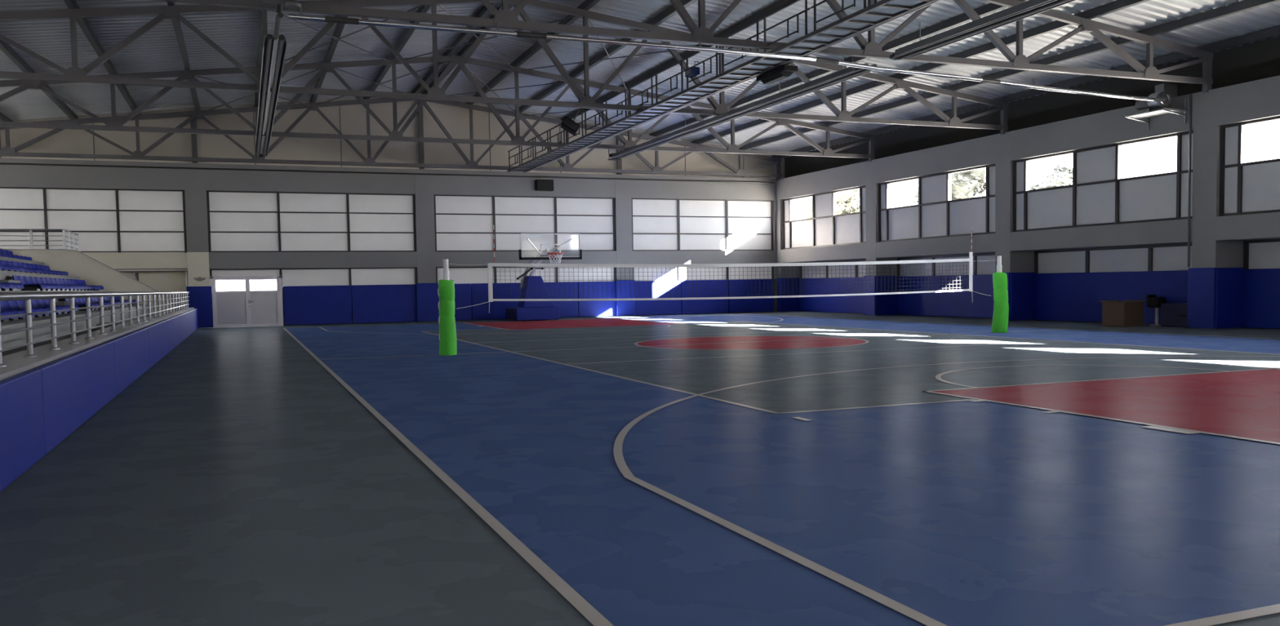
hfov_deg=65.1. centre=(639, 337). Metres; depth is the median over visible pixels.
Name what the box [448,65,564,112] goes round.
brace
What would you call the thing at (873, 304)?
pad
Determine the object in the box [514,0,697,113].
purlin
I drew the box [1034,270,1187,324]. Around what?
pad
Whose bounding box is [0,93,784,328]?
wall
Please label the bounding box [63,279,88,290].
seat
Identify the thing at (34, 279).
seat
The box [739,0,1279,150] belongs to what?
purlin
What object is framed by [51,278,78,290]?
seat
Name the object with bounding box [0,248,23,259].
seat
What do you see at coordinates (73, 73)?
roof truss
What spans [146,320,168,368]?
pad
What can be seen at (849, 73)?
heater
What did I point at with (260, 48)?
purlin
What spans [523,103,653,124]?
brace
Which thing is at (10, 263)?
seat
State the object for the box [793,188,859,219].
tree
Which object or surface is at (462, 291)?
pad
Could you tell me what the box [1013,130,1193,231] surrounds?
window
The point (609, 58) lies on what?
brace
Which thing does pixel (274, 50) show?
heater
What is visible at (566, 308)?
pad
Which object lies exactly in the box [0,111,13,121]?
purlin
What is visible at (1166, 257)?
window
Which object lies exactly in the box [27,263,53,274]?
seat
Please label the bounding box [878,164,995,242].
window
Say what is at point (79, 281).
seat
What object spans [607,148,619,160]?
fitting
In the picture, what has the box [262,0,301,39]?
burner
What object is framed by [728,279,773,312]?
pad
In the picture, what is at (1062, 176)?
tree
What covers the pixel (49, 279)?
seat
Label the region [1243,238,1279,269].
window
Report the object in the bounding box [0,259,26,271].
seat
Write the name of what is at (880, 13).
catwalk
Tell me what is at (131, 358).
pad
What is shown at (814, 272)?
window
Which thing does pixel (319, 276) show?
window
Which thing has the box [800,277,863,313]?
pad
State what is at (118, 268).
trim
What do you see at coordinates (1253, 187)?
window
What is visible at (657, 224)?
window
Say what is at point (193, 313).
pad
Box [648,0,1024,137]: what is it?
purlin
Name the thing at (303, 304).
pad
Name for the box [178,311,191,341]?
pad
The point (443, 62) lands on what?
brace
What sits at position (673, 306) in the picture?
pad
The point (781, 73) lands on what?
loudspeaker
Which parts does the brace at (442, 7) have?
rod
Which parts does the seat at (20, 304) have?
backrest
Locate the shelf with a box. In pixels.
[1124,107,1187,118]
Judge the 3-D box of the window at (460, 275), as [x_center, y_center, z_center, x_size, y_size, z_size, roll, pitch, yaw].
[-3.686,-2.076,33.186,6.148,0.550,0.080,-2,3,-21]
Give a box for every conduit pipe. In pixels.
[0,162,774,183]
[1186,94,1191,266]
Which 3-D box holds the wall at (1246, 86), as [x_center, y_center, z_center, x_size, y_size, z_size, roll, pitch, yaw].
[11.783,-3.050,20.569,1.052,5.733,36.100,-2,3,-21]
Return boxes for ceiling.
[0,0,1279,157]
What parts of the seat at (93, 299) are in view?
backrest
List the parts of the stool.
backrest, leg, seat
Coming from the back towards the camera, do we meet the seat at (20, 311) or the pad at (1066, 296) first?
the pad at (1066, 296)
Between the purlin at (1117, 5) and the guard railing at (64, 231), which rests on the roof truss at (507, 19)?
the purlin at (1117, 5)
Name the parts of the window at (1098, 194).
cladding panel, cladding panel, cladding panel, cladding panel, cladding panel, cladding panel, cladding panel, cladding panel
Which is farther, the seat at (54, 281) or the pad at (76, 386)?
the seat at (54, 281)
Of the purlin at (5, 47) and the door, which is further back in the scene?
the door
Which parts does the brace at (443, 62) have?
rod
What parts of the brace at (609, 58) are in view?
rod, rod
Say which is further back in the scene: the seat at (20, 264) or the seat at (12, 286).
the seat at (20, 264)
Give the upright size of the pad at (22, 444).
0.583 m
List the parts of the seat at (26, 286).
backrest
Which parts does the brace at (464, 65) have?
rod, rod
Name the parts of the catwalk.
rail, rail, rail, rail, rail, rail, rail, deck plate, deck plate, deck plate, deck plate, rail, deck plate, deck plate, deck plate, rail, deck plate, deck plate, deck plate, deck plate, rail, deck plate, deck plate, deck plate, deck plate, rail, deck plate, deck plate, deck plate, deck plate, rail, deck plate, deck plate, deck plate, deck plate, rail, deck plate, deck plate, deck plate, deck plate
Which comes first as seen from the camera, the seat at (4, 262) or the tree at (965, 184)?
the seat at (4, 262)
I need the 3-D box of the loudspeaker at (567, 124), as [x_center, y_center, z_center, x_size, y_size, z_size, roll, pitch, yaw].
[-1.686,-5.374,25.072,0.615,0.646,0.343,-1,3,-3]
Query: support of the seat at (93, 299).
on the grandstand
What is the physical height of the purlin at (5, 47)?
0.157 m
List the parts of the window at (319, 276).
cladding panel, cladding panel, cladding panel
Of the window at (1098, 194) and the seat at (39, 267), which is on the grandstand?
the seat at (39, 267)
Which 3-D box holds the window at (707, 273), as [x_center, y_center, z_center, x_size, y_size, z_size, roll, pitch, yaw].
[2.281,-2.295,35.533,5.538,0.550,0.080,-2,3,-21]
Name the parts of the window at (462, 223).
cladding panel, cladding panel, cladding panel, cladding panel, cladding panel, cladding panel, cladding panel, cladding panel, cladding panel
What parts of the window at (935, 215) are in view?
cladding panel, cladding panel, cladding panel, cladding panel, cladding panel, cladding panel, cladding panel, cladding panel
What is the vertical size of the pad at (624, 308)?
1.215 m
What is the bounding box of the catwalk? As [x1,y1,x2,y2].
[507,0,942,173]
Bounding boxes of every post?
[437,258,457,355]
[991,256,1008,333]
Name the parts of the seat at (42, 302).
backrest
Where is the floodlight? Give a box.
[684,61,699,78]
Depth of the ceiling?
23.27 m
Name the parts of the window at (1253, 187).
cladding panel, cladding panel, cladding panel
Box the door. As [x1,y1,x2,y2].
[209,275,283,328]
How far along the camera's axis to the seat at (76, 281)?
22.86 m
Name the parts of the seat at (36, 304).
backrest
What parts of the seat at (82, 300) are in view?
backrest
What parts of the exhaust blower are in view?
bracket arm, motor, bracket arm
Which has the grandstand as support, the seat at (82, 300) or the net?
the seat at (82, 300)
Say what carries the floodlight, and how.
attached to the catwalk
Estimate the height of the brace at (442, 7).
0.024 m
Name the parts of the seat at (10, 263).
backrest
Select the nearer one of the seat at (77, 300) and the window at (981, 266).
the seat at (77, 300)
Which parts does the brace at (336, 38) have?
rod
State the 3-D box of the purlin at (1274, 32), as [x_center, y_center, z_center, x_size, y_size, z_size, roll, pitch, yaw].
[11.381,-5.777,20.122,0.110,0.157,35.600,-2,3,-21]
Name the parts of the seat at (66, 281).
backrest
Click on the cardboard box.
(1115, 313)
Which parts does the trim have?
head rail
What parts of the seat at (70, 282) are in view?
backrest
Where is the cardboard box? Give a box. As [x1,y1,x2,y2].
[1099,300,1145,327]
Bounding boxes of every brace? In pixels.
[195,69,319,113]
[271,4,425,62]
[316,62,446,105]
[397,4,577,69]
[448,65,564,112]
[520,18,709,91]
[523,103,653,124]
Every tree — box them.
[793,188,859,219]
[909,168,986,204]
[1029,160,1072,190]
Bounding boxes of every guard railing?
[0,228,79,251]
[0,291,190,367]
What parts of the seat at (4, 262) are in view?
backrest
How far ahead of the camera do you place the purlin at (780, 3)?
23.77 m
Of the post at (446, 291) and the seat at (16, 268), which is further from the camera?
the seat at (16, 268)
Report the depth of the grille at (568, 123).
24.92 m
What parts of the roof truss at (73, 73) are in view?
gusset plate, gusset plate, gusset plate, gusset plate, gusset plate, gusset plate, gusset plate, gusset plate, gusset plate, gusset plate, gusset plate, gusset plate, post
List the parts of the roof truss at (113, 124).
gusset plate, gusset plate, gusset plate, gusset plate, gusset plate, gusset plate, gusset plate, gusset plate, gusset plate, gusset plate, gusset plate, gusset plate, post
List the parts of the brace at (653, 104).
rod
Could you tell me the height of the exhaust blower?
0.820 m
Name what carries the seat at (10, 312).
on the grandstand
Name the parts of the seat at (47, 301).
backrest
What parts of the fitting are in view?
plate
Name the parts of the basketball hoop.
board frame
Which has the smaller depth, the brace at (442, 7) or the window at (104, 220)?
the brace at (442, 7)
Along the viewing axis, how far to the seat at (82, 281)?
23.81 m
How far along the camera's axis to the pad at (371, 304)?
31.45 m
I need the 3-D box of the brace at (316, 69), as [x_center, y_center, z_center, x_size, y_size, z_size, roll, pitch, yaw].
[-10.288,-6.601,27.025,3.025,0.390,5.523,-2,3,-21]
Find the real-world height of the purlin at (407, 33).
0.157 m
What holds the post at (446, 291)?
on the floor
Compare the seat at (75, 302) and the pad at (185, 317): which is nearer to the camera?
the seat at (75, 302)
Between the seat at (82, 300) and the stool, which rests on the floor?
the stool
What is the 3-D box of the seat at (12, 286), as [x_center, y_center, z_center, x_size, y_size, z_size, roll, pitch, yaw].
[-9.329,-0.797,14.539,0.432,0.258,0.490,-2,3,-21]
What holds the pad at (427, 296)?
attached to the wall at (197, 260)
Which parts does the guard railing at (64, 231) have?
post, rail, rail, rail, rail, post, post, post, post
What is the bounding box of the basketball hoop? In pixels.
[505,233,582,320]
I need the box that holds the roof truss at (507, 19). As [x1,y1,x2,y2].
[149,0,1213,93]
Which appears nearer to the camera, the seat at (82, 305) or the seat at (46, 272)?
the seat at (82, 305)
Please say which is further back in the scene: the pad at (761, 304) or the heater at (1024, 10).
the pad at (761, 304)
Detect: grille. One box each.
[537,180,552,189]
[562,117,578,130]
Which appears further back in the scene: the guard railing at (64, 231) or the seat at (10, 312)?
the guard railing at (64, 231)
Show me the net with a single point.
(490, 265)
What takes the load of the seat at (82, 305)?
on the grandstand
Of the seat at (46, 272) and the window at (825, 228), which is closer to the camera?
the seat at (46, 272)
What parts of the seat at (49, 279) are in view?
backrest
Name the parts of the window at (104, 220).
cladding panel, cladding panel, cladding panel, cladding panel, cladding panel, cladding panel, cladding panel, cladding panel, cladding panel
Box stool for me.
[1146,294,1165,325]
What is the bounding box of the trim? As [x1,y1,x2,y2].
[115,268,187,299]
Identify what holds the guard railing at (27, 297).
on the grandstand
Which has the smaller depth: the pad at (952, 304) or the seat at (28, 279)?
the seat at (28, 279)
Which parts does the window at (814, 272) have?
cladding panel, cladding panel, cladding panel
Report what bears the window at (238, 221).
in the wall at (197, 260)
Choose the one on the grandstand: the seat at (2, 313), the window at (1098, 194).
the seat at (2, 313)
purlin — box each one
[0,39,78,119]
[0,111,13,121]
[63,0,140,115]
[166,1,200,111]
[253,11,262,106]
[310,16,347,102]
[363,4,431,99]
[410,2,498,93]
[421,4,511,93]
[465,0,600,104]
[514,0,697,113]
[560,0,800,119]
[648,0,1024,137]
[691,0,1150,144]
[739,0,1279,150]
[771,26,1279,158]
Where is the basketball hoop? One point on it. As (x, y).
(526, 310)
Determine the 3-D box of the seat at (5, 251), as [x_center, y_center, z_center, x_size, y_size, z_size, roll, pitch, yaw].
[-14.148,-1.842,22.703,0.432,0.258,0.490,-2,3,-21]
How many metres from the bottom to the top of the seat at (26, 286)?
0.258 m
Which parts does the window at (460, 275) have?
cladding panel, cladding panel, cladding panel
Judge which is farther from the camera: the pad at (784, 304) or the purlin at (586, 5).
the pad at (784, 304)
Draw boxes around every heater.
[254,23,287,157]
[611,55,876,158]
[889,0,1076,60]
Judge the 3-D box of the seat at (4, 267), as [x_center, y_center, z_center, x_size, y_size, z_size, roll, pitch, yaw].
[-11.261,-1.258,17.413,0.432,0.258,0.490,-2,3,-21]
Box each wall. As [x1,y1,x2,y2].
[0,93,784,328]
[774,35,1279,329]
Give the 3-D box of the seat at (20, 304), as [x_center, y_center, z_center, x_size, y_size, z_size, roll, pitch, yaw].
[-8.093,-0.407,13.431,0.432,0.258,0.490,-2,3,-21]
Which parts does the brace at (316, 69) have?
rod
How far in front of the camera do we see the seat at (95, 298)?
20.40 m
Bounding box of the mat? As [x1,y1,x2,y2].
[1160,302,1187,327]
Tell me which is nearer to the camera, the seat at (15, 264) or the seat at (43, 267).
the seat at (15, 264)
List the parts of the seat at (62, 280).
backrest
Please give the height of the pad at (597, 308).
1.180 m
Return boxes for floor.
[0,311,1279,625]
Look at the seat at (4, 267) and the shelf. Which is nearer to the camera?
the seat at (4, 267)
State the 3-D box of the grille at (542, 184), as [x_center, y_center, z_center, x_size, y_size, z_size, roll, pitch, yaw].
[-3.105,-4.991,32.941,0.500,0.290,0.014,-2,3,-21]
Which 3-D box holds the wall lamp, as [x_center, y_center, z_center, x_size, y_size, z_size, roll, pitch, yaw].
[-12.909,-1.698,29.430,0.370,0.126,0.053,-2,3,-21]
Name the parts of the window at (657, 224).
cladding panel, cladding panel, cladding panel, cladding panel, cladding panel, cladding panel, cladding panel, cladding panel, cladding panel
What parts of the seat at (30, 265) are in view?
backrest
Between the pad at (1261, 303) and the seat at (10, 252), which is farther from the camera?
the seat at (10, 252)
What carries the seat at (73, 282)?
on the grandstand
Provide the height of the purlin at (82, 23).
0.157 m
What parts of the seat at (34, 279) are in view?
backrest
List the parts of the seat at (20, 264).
backrest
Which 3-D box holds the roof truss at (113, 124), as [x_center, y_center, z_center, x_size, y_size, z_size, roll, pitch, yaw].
[-4.784,-6.134,26.127,25.766,2.354,0.124,-2,3,-21]
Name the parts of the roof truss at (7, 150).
gusset plate, gusset plate, gusset plate, gusset plate, gusset plate, gusset plate, gusset plate, gusset plate, gusset plate, gusset plate, gusset plate, gusset plate, gusset plate, post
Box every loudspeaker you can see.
[535,179,553,191]
[560,110,584,135]
[756,64,797,84]
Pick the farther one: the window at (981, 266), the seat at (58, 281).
the window at (981, 266)
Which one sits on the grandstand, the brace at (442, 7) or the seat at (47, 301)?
the seat at (47, 301)
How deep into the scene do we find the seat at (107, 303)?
18.98 m
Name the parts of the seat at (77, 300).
backrest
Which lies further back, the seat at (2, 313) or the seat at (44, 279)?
the seat at (44, 279)
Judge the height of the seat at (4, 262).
0.258 m
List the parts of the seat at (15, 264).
backrest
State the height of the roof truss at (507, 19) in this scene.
2.354 m
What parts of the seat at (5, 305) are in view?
backrest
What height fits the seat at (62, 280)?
0.258 m
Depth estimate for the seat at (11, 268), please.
17.97 m
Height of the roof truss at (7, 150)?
2.354 m
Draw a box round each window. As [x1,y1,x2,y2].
[0,186,186,253]
[206,191,416,252]
[209,266,417,286]
[433,194,615,251]
[435,266,616,284]
[631,198,773,251]
[632,266,773,280]
[782,186,866,249]
[800,259,866,278]
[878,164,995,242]
[897,253,995,276]
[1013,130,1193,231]
[1034,243,1191,273]
[1218,115,1279,216]
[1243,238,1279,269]
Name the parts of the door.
panel, panel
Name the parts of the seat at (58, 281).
backrest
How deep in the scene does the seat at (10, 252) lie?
23.21 m
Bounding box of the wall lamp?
[193,276,205,281]
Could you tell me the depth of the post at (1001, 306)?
20.19 m
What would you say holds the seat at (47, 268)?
on the grandstand
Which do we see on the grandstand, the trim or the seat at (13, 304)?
the seat at (13, 304)
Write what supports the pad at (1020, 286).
attached to the wall at (1246, 86)
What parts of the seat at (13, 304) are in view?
backrest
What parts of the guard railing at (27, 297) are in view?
post, post, post, post, post, rail, rail, rail, rail, post, post, post, post, post, post, post, post, post, post, post, post, post, post, post, post, post, post, post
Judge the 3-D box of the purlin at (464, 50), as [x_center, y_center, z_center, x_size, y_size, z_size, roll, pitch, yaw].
[-0.390,-6.883,15.420,0.110,0.157,35.600,-2,3,-21]
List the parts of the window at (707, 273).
cladding panel, cladding panel, cladding panel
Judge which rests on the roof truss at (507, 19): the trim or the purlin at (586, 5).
the purlin at (586, 5)
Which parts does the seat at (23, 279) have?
backrest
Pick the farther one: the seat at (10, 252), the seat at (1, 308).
the seat at (10, 252)
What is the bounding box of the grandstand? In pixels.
[0,248,194,381]
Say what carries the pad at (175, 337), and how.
attached to the grandstand
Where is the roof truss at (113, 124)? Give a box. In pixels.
[0,55,875,161]
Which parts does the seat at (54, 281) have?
backrest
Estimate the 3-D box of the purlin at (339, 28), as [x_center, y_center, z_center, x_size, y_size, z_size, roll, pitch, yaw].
[-3.518,-6.398,14.206,0.110,0.157,35.600,-2,3,-21]
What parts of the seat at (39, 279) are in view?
backrest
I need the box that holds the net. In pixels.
[449,225,992,313]
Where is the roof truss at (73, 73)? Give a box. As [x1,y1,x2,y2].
[0,0,1008,134]
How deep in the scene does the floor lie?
5.53 m
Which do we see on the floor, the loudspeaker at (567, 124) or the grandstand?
the grandstand
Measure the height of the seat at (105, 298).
0.258 m
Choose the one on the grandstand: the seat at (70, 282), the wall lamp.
the seat at (70, 282)
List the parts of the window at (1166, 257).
cladding panel, cladding panel, cladding panel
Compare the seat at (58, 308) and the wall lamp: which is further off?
the wall lamp
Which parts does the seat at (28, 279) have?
backrest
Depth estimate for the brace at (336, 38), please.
22.07 m
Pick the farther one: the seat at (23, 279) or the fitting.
the fitting
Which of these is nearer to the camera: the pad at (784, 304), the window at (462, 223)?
the window at (462, 223)
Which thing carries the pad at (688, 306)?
attached to the wall at (197, 260)
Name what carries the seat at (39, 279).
on the grandstand
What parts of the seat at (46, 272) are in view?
backrest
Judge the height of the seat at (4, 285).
0.258 m
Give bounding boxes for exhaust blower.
[1124,84,1187,129]
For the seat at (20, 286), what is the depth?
15.08 m
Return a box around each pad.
[0,368,44,492]
[34,341,115,454]
[108,327,149,395]
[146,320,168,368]
[165,315,182,351]
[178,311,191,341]
[186,286,213,328]
[189,308,198,333]
[283,285,351,325]
[351,284,417,323]
[416,283,439,321]
[438,283,471,320]
[471,282,521,319]
[545,281,577,317]
[577,281,616,316]
[615,280,635,315]
[635,280,681,315]
[680,280,728,314]
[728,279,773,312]
[776,277,799,311]
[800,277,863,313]
[863,275,897,315]
[897,274,992,318]
[992,272,1034,320]
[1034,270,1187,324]
[1187,267,1244,328]
[1243,268,1279,328]
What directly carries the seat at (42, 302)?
on the grandstand
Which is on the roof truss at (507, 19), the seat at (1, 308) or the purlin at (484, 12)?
the purlin at (484, 12)
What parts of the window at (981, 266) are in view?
cladding panel, cladding panel, cladding panel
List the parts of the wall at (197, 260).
gable post, gable post, gable post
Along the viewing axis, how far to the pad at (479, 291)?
32.72 m
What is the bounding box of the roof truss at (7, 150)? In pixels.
[0,97,782,181]
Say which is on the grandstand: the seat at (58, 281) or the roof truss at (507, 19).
the seat at (58, 281)
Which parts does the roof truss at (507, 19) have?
gusset plate, gusset plate, gusset plate, gusset plate, gusset plate, gusset plate, gusset plate, post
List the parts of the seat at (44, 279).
backrest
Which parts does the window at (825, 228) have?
cladding panel, cladding panel, cladding panel, cladding panel, cladding panel, cladding panel, cladding panel, cladding panel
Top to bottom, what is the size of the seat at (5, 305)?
0.258 m
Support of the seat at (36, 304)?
on the grandstand
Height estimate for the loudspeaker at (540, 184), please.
0.360 m
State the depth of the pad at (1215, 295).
20.17 m
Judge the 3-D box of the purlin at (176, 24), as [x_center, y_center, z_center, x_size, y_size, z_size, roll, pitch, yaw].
[-6.488,-5.899,13.056,0.110,0.157,35.600,-2,3,-21]
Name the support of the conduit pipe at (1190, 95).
attached to the wall at (1246, 86)
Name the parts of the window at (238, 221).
cladding panel, cladding panel, cladding panel, cladding panel, cladding panel, cladding panel, cladding panel, cladding panel, cladding panel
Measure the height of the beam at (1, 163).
0.048 m
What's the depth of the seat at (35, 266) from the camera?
22.10 m
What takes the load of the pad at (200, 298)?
attached to the wall at (197, 260)
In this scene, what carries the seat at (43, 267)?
on the grandstand
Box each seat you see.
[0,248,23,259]
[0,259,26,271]
[0,260,31,272]
[0,265,8,270]
[0,282,9,290]
[0,301,43,318]
[0,305,35,319]
[0,310,19,321]
[0,311,9,319]
[1,266,14,271]
[1,282,17,290]
[2,249,27,260]
[4,309,25,320]
[7,250,31,260]
[7,261,35,272]
[8,266,20,271]
[8,283,23,290]
[8,300,49,317]
[12,262,40,273]
[12,275,46,290]
[16,300,57,316]
[17,262,44,273]
[18,275,52,290]
[22,262,49,274]
[25,276,57,290]
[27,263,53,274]
[31,276,61,290]
[31,299,69,315]
[31,300,62,315]
[32,264,57,274]
[35,276,66,290]
[36,264,61,275]
[38,299,70,314]
[40,265,64,275]
[41,277,70,290]
[44,265,68,275]
[44,299,79,313]
[45,277,74,290]
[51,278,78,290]
[55,278,81,290]
[59,278,85,290]
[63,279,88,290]
[64,298,95,311]
[67,279,92,290]
[71,279,95,290]
[74,279,97,290]
[74,297,99,310]
[75,297,98,309]
[78,280,101,290]
[79,297,106,309]
[81,280,103,290]
[83,297,110,308]
[90,297,115,307]
[94,297,119,306]
[104,297,126,305]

